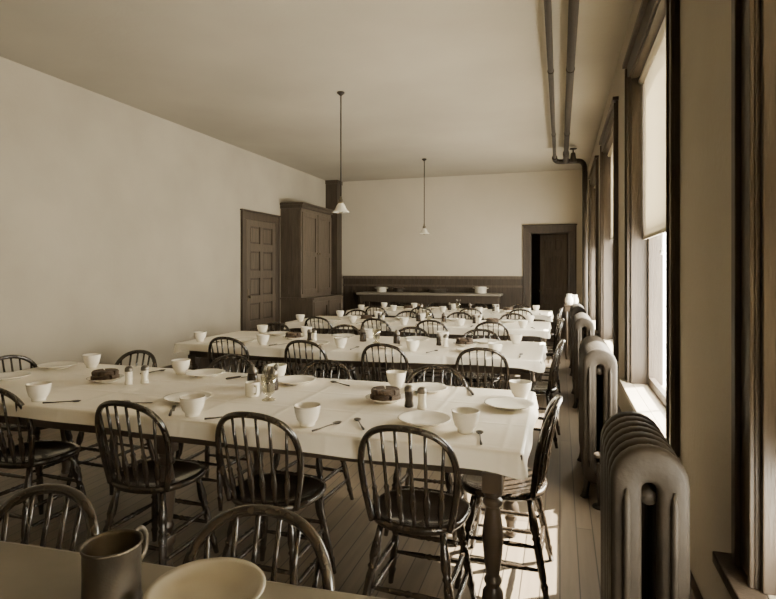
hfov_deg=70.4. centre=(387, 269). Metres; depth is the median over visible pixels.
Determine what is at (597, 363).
radiator
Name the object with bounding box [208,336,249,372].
dining chair
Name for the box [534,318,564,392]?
dining chair
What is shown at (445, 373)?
dining chair
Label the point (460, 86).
ceiling
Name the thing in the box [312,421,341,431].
spoon
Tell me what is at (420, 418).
dinner plate
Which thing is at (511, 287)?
wainscoting
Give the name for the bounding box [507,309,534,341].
dining chair
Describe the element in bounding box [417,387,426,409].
salt shaker
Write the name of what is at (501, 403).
dinner plate
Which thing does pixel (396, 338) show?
jar
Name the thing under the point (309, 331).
pepper shaker
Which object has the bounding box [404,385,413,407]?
pepper shaker
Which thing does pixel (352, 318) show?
bowl
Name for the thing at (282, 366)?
bowl
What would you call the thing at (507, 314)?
dining chair
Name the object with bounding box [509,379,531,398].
bowl
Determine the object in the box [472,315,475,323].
pepper shaker
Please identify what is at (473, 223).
wall
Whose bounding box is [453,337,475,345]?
bread plate
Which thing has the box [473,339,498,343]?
dinner plate
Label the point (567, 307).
side table
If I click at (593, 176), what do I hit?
window frame
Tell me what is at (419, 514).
dining chair
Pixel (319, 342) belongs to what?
dinner plate
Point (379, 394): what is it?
bread plate
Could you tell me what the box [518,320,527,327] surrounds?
bowl
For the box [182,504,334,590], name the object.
dining chair
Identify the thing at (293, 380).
dinner plate
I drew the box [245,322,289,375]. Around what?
dining chair
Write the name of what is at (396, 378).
cup
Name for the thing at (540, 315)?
dining table
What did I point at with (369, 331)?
bowl
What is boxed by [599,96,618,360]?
window frame
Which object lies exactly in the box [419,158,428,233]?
pendant lamp
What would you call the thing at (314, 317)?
dining chair
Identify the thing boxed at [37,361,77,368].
dinner plate
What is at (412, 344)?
bowl
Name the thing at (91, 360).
bowl
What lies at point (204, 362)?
baseboard
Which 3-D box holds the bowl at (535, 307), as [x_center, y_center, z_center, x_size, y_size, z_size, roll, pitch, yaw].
[2.405,0.620,8.931,0.117,0.088,0.117,0,0,-37]
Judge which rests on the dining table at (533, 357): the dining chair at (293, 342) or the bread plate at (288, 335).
the bread plate at (288, 335)
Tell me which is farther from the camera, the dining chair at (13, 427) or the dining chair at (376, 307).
the dining chair at (376, 307)
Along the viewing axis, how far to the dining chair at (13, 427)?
3.66 m
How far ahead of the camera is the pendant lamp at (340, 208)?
5.81 m
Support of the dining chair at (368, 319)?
on the floor
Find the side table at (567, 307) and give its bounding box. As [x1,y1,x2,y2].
[564,304,572,358]
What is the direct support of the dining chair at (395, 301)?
on the floor
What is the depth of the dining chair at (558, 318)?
8.42 m
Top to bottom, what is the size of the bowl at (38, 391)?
0.088 m
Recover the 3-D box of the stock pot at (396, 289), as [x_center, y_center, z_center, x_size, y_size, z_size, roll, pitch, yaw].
[0.210,0.401,11.061,0.194,0.096,0.235,0,0,-35]
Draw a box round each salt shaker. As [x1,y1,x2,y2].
[124,366,132,384]
[140,365,148,383]
[312,329,316,339]
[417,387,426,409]
[443,334,447,346]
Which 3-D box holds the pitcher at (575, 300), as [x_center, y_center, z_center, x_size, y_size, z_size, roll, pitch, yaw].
[3.039,0.479,8.956,0.120,0.150,0.130,0,0,4]
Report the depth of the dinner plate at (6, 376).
3.38 m
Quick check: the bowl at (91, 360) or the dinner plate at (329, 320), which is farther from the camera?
the dinner plate at (329, 320)
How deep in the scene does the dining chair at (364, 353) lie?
4.33 m
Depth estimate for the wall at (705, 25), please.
2.02 m
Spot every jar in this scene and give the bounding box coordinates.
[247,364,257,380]
[267,366,278,390]
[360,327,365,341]
[393,330,399,343]
[416,311,420,320]
[441,312,445,321]
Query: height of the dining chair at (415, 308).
0.851 m
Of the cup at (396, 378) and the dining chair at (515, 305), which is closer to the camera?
the cup at (396, 378)
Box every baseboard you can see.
[3,357,239,430]
[617,402,702,598]
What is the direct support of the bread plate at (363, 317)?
on the dining table at (542, 330)
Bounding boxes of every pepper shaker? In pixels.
[307,329,311,340]
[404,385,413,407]
[436,333,440,345]
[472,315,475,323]
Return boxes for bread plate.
[86,368,123,382]
[283,332,303,339]
[359,315,371,319]
[365,386,404,403]
[403,305,412,309]
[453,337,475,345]
[484,318,500,322]
[502,307,512,310]
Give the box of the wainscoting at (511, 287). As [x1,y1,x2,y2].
[343,276,522,340]
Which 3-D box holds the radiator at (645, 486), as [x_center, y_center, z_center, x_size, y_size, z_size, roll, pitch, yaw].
[0.773,0.956,1.686,0.228,0.941,0.460,0,0,17]
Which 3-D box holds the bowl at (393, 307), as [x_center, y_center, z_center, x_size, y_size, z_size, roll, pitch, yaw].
[0.091,0.620,8.955,0.117,0.088,0.117,0,0,-15]
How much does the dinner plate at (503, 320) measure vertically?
0.026 m
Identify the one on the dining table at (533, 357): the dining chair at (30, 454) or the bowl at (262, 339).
the bowl at (262, 339)
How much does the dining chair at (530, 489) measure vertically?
0.851 m
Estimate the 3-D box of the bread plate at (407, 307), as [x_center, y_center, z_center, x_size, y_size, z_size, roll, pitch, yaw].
[0.341,0.632,9.302,0.204,0.064,0.204,0,0,-27]
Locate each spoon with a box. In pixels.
[42,400,80,403]
[204,416,221,419]
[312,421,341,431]
[354,417,363,429]
[476,430,483,444]
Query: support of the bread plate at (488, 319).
on the dining table at (542, 330)
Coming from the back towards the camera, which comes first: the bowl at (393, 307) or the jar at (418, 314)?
the bowl at (393, 307)
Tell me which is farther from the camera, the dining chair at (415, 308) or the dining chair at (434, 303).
the dining chair at (434, 303)
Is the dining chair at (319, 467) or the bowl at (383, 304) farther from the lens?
the bowl at (383, 304)
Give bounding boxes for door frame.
[240,208,280,330]
[522,224,576,345]
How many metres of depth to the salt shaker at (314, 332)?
5.14 m
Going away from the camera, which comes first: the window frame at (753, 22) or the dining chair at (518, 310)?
the window frame at (753, 22)
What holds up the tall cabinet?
on the floor
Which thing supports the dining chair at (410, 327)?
on the floor
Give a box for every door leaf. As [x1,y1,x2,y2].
[246,219,275,331]
[539,234,567,343]
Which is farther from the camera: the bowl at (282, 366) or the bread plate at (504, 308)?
the bread plate at (504, 308)
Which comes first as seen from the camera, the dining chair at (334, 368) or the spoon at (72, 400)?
the spoon at (72, 400)
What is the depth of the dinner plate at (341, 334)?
5.47 m
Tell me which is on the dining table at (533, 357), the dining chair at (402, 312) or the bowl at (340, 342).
the bowl at (340, 342)
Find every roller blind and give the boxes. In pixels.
[608,143,612,239]
[638,15,665,254]
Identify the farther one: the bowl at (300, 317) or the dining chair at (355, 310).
the dining chair at (355, 310)
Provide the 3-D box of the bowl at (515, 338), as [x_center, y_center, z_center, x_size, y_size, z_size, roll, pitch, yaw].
[1.156,0.620,4.967,0.117,0.088,0.117,0,0,-43]
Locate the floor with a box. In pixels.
[0,341,599,598]
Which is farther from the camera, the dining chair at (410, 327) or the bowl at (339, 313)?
the bowl at (339, 313)
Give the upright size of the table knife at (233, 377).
0.014 m
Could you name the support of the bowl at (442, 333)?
on the dining table at (533, 357)
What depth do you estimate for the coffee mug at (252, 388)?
2.87 m
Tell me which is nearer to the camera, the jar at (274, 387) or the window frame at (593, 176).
the jar at (274, 387)
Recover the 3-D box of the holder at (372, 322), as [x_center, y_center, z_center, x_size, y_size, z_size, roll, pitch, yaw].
[-0.106,0.572,5.016,0.084,0.185,0.093,0,0,-8]
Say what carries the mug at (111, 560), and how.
on the dining table at (26, 571)
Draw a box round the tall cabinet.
[280,202,342,333]
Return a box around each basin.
[474,287,487,293]
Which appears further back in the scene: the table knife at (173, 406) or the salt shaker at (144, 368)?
the salt shaker at (144, 368)
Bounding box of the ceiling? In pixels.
[0,0,634,181]
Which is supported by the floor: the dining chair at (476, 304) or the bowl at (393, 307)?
the dining chair at (476, 304)
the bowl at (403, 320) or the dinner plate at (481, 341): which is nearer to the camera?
the dinner plate at (481, 341)
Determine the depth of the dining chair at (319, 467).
3.37 m
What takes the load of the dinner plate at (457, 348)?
on the dining table at (533, 357)
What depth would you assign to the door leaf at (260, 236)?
8.99 m
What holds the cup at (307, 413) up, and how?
on the dining table at (507, 437)
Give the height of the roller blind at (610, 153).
1.140 m
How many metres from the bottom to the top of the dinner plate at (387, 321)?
0.026 m
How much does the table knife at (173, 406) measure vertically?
0.014 m
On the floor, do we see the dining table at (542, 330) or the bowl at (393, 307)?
the dining table at (542, 330)
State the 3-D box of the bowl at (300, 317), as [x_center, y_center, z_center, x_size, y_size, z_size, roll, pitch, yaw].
[-1.132,0.620,7.093,0.117,0.088,0.117,0,0,23]
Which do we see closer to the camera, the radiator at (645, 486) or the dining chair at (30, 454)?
the radiator at (645, 486)
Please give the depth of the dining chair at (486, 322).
6.14 m
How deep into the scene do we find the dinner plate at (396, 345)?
4.69 m
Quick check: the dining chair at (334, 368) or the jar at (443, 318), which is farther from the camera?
the jar at (443, 318)
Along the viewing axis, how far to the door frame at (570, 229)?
10.44 m
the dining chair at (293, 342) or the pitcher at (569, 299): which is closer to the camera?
the dining chair at (293, 342)
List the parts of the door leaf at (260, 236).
knob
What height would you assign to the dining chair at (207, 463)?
0.851 m
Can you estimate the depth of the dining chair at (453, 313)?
7.52 m
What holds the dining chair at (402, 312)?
on the floor
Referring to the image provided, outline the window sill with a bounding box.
[618,378,681,462]
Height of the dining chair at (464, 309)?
0.851 m
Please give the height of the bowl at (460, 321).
0.088 m
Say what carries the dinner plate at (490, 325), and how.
on the dining table at (542, 330)
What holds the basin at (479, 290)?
in the countertop
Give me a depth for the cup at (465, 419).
2.22 m
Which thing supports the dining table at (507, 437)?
on the floor
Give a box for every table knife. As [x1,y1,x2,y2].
[169,405,175,415]
[225,376,246,379]
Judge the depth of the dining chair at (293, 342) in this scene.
4.53 m
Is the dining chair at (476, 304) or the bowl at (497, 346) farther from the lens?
the dining chair at (476, 304)
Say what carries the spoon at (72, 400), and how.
on the dining table at (507, 437)
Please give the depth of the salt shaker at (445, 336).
4.77 m
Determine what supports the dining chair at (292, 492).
on the floor
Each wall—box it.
[0,56,325,372]
[342,169,587,310]
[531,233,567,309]
[588,0,731,598]
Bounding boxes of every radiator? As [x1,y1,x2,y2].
[569,304,585,375]
[571,312,593,407]
[577,335,616,509]
[600,411,689,598]
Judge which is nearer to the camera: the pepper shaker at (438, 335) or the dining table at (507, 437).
the dining table at (507, 437)
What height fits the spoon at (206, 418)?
0.010 m
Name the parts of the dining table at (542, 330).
leg, leg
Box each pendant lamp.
[333,91,348,212]
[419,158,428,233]
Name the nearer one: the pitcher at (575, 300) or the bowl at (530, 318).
the bowl at (530, 318)
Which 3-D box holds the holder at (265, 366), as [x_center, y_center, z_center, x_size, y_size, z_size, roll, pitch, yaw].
[-0.605,0.572,2.811,0.093,0.185,0.084,0,0,-13]
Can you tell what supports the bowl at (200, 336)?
on the dining table at (533, 357)
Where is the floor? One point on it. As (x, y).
(573, 524)
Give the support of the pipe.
attached to the wall
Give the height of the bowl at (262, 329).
0.088 m
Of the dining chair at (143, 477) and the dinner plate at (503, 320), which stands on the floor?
the dining chair at (143, 477)
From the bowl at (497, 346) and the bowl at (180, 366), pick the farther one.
the bowl at (497, 346)
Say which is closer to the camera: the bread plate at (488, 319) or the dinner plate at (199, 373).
the dinner plate at (199, 373)
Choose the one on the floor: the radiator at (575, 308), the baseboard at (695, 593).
the radiator at (575, 308)
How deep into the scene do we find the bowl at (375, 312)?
7.55 m
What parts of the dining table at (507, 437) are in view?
leg, leg, leg, leg, leg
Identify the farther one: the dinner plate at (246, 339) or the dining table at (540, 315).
the dining table at (540, 315)
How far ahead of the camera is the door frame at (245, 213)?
8.73 m
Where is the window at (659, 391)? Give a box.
[648,237,665,407]
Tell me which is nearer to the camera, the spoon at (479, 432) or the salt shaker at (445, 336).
the spoon at (479, 432)
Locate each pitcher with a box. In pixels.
[565,294,573,304]
[572,295,578,303]
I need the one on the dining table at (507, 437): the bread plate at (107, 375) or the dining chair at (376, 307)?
the bread plate at (107, 375)
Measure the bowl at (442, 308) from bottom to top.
0.088 m
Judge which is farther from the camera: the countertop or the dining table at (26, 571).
the countertop
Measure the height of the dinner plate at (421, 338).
0.026 m
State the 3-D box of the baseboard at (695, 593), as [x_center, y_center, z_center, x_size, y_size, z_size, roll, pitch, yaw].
[1.553,1.310,3.339,0.028,0.220,14.500,0,0,17]
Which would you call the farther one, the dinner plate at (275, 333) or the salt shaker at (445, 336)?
the dinner plate at (275, 333)
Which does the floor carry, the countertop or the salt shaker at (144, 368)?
the countertop
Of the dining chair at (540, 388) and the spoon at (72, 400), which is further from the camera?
the dining chair at (540, 388)
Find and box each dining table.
[0,363,537,598]
[0,541,385,598]
[173,331,546,454]
[284,316,551,395]
[346,307,553,362]
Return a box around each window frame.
[588,155,598,329]
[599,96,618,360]
[622,0,679,457]
[731,0,775,595]
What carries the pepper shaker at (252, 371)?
on the dining table at (507, 437)
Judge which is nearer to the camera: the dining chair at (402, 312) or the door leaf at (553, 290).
the dining chair at (402, 312)
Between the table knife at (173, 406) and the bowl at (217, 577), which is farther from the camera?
the table knife at (173, 406)
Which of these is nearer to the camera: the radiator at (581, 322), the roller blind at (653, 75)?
the roller blind at (653, 75)
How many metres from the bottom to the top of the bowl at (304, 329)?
0.088 m
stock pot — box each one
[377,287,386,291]
[392,287,404,291]
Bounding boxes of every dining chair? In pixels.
[0,355,81,479]
[0,388,86,543]
[0,483,99,551]
[66,350,156,494]
[95,400,218,565]
[175,354,253,510]
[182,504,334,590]
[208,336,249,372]
[215,411,335,584]
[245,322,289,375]
[273,359,353,506]
[284,340,328,377]
[304,316,333,374]
[316,324,359,379]
[345,309,369,373]
[358,424,476,598]
[360,318,391,380]
[361,343,409,381]
[365,306,387,335]
[380,301,403,336]
[384,311,415,374]
[384,365,468,546]
[385,326,429,382]
[409,307,435,337]
[416,320,454,386]
[425,302,443,307]
[440,312,472,378]
[454,394,562,598]
[455,347,509,389]
[458,308,483,319]
[460,329,499,388]
[467,303,487,307]
[473,321,509,389]
[499,313,526,341]
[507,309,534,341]
[509,339,564,448]
[511,304,529,341]
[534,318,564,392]
[546,307,562,348]
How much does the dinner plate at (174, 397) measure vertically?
0.026 m
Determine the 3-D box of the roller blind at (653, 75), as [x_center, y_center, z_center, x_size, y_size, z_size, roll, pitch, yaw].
[1.600,-0.730,3.240,0.051,1.280,1.470,0,0,17]
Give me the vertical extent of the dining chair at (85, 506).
0.851 m
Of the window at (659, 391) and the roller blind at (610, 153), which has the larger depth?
the roller blind at (610, 153)
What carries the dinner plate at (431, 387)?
on the dining table at (507, 437)
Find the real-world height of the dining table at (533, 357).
0.754 m
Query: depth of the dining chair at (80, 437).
3.74 m
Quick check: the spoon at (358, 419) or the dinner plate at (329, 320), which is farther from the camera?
the dinner plate at (329, 320)
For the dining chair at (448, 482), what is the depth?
3.21 m
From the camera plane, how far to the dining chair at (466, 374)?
5.20 m
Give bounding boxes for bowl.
[25,381,51,401]
[82,353,100,367]
[143,557,265,598]
[171,358,189,374]
[179,393,205,416]
[194,331,206,341]
[256,334,268,344]
[257,325,267,333]
[268,363,286,376]
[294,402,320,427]
[296,314,304,321]
[301,326,311,335]
[334,337,347,347]
[336,311,343,316]
[348,315,356,322]
[365,328,374,337]
[374,311,381,317]
[381,302,386,307]
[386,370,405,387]
[390,305,396,310]
[399,317,408,324]
[406,339,419,350]
[437,331,448,340]
[439,306,445,311]
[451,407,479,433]
[455,318,464,325]
[488,342,502,354]
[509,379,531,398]
[510,333,522,343]
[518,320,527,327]
[526,315,534,321]
[532,305,539,310]
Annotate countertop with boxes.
[356,292,502,307]
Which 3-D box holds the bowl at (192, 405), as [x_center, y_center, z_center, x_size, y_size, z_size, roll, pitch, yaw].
[-0.892,0.620,2.510,0.117,0.088,0.117,0,0,-28]
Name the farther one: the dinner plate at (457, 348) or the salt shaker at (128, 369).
the dinner plate at (457, 348)
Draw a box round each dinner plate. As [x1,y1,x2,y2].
[0,372,30,381]
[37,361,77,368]
[163,391,212,403]
[185,368,224,377]
[235,337,256,342]
[267,331,287,335]
[278,375,315,385]
[306,340,328,345]
[327,319,340,321]
[331,333,354,337]
[376,343,401,348]
[377,320,394,323]
[398,410,451,426]
[404,336,428,340]
[405,382,447,393]
[456,347,479,352]
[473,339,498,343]
[484,324,504,326]
[484,397,533,410]
[500,319,517,322]
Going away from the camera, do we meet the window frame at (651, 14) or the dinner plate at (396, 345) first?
the window frame at (651, 14)
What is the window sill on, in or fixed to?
attached to the wall at (705, 25)
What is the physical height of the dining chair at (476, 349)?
0.851 m
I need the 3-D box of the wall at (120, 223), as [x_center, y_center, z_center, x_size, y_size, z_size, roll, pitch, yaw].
[-3.492,-0.230,4.916,0.200,3.300,14.900,0,0,17]
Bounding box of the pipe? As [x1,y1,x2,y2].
[543,0,587,314]
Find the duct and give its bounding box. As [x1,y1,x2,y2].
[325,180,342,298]
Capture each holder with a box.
[262,363,278,391]
[372,322,380,337]
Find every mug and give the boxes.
[79,525,148,598]
[245,380,259,396]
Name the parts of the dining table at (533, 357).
leg, leg, leg, leg, leg, leg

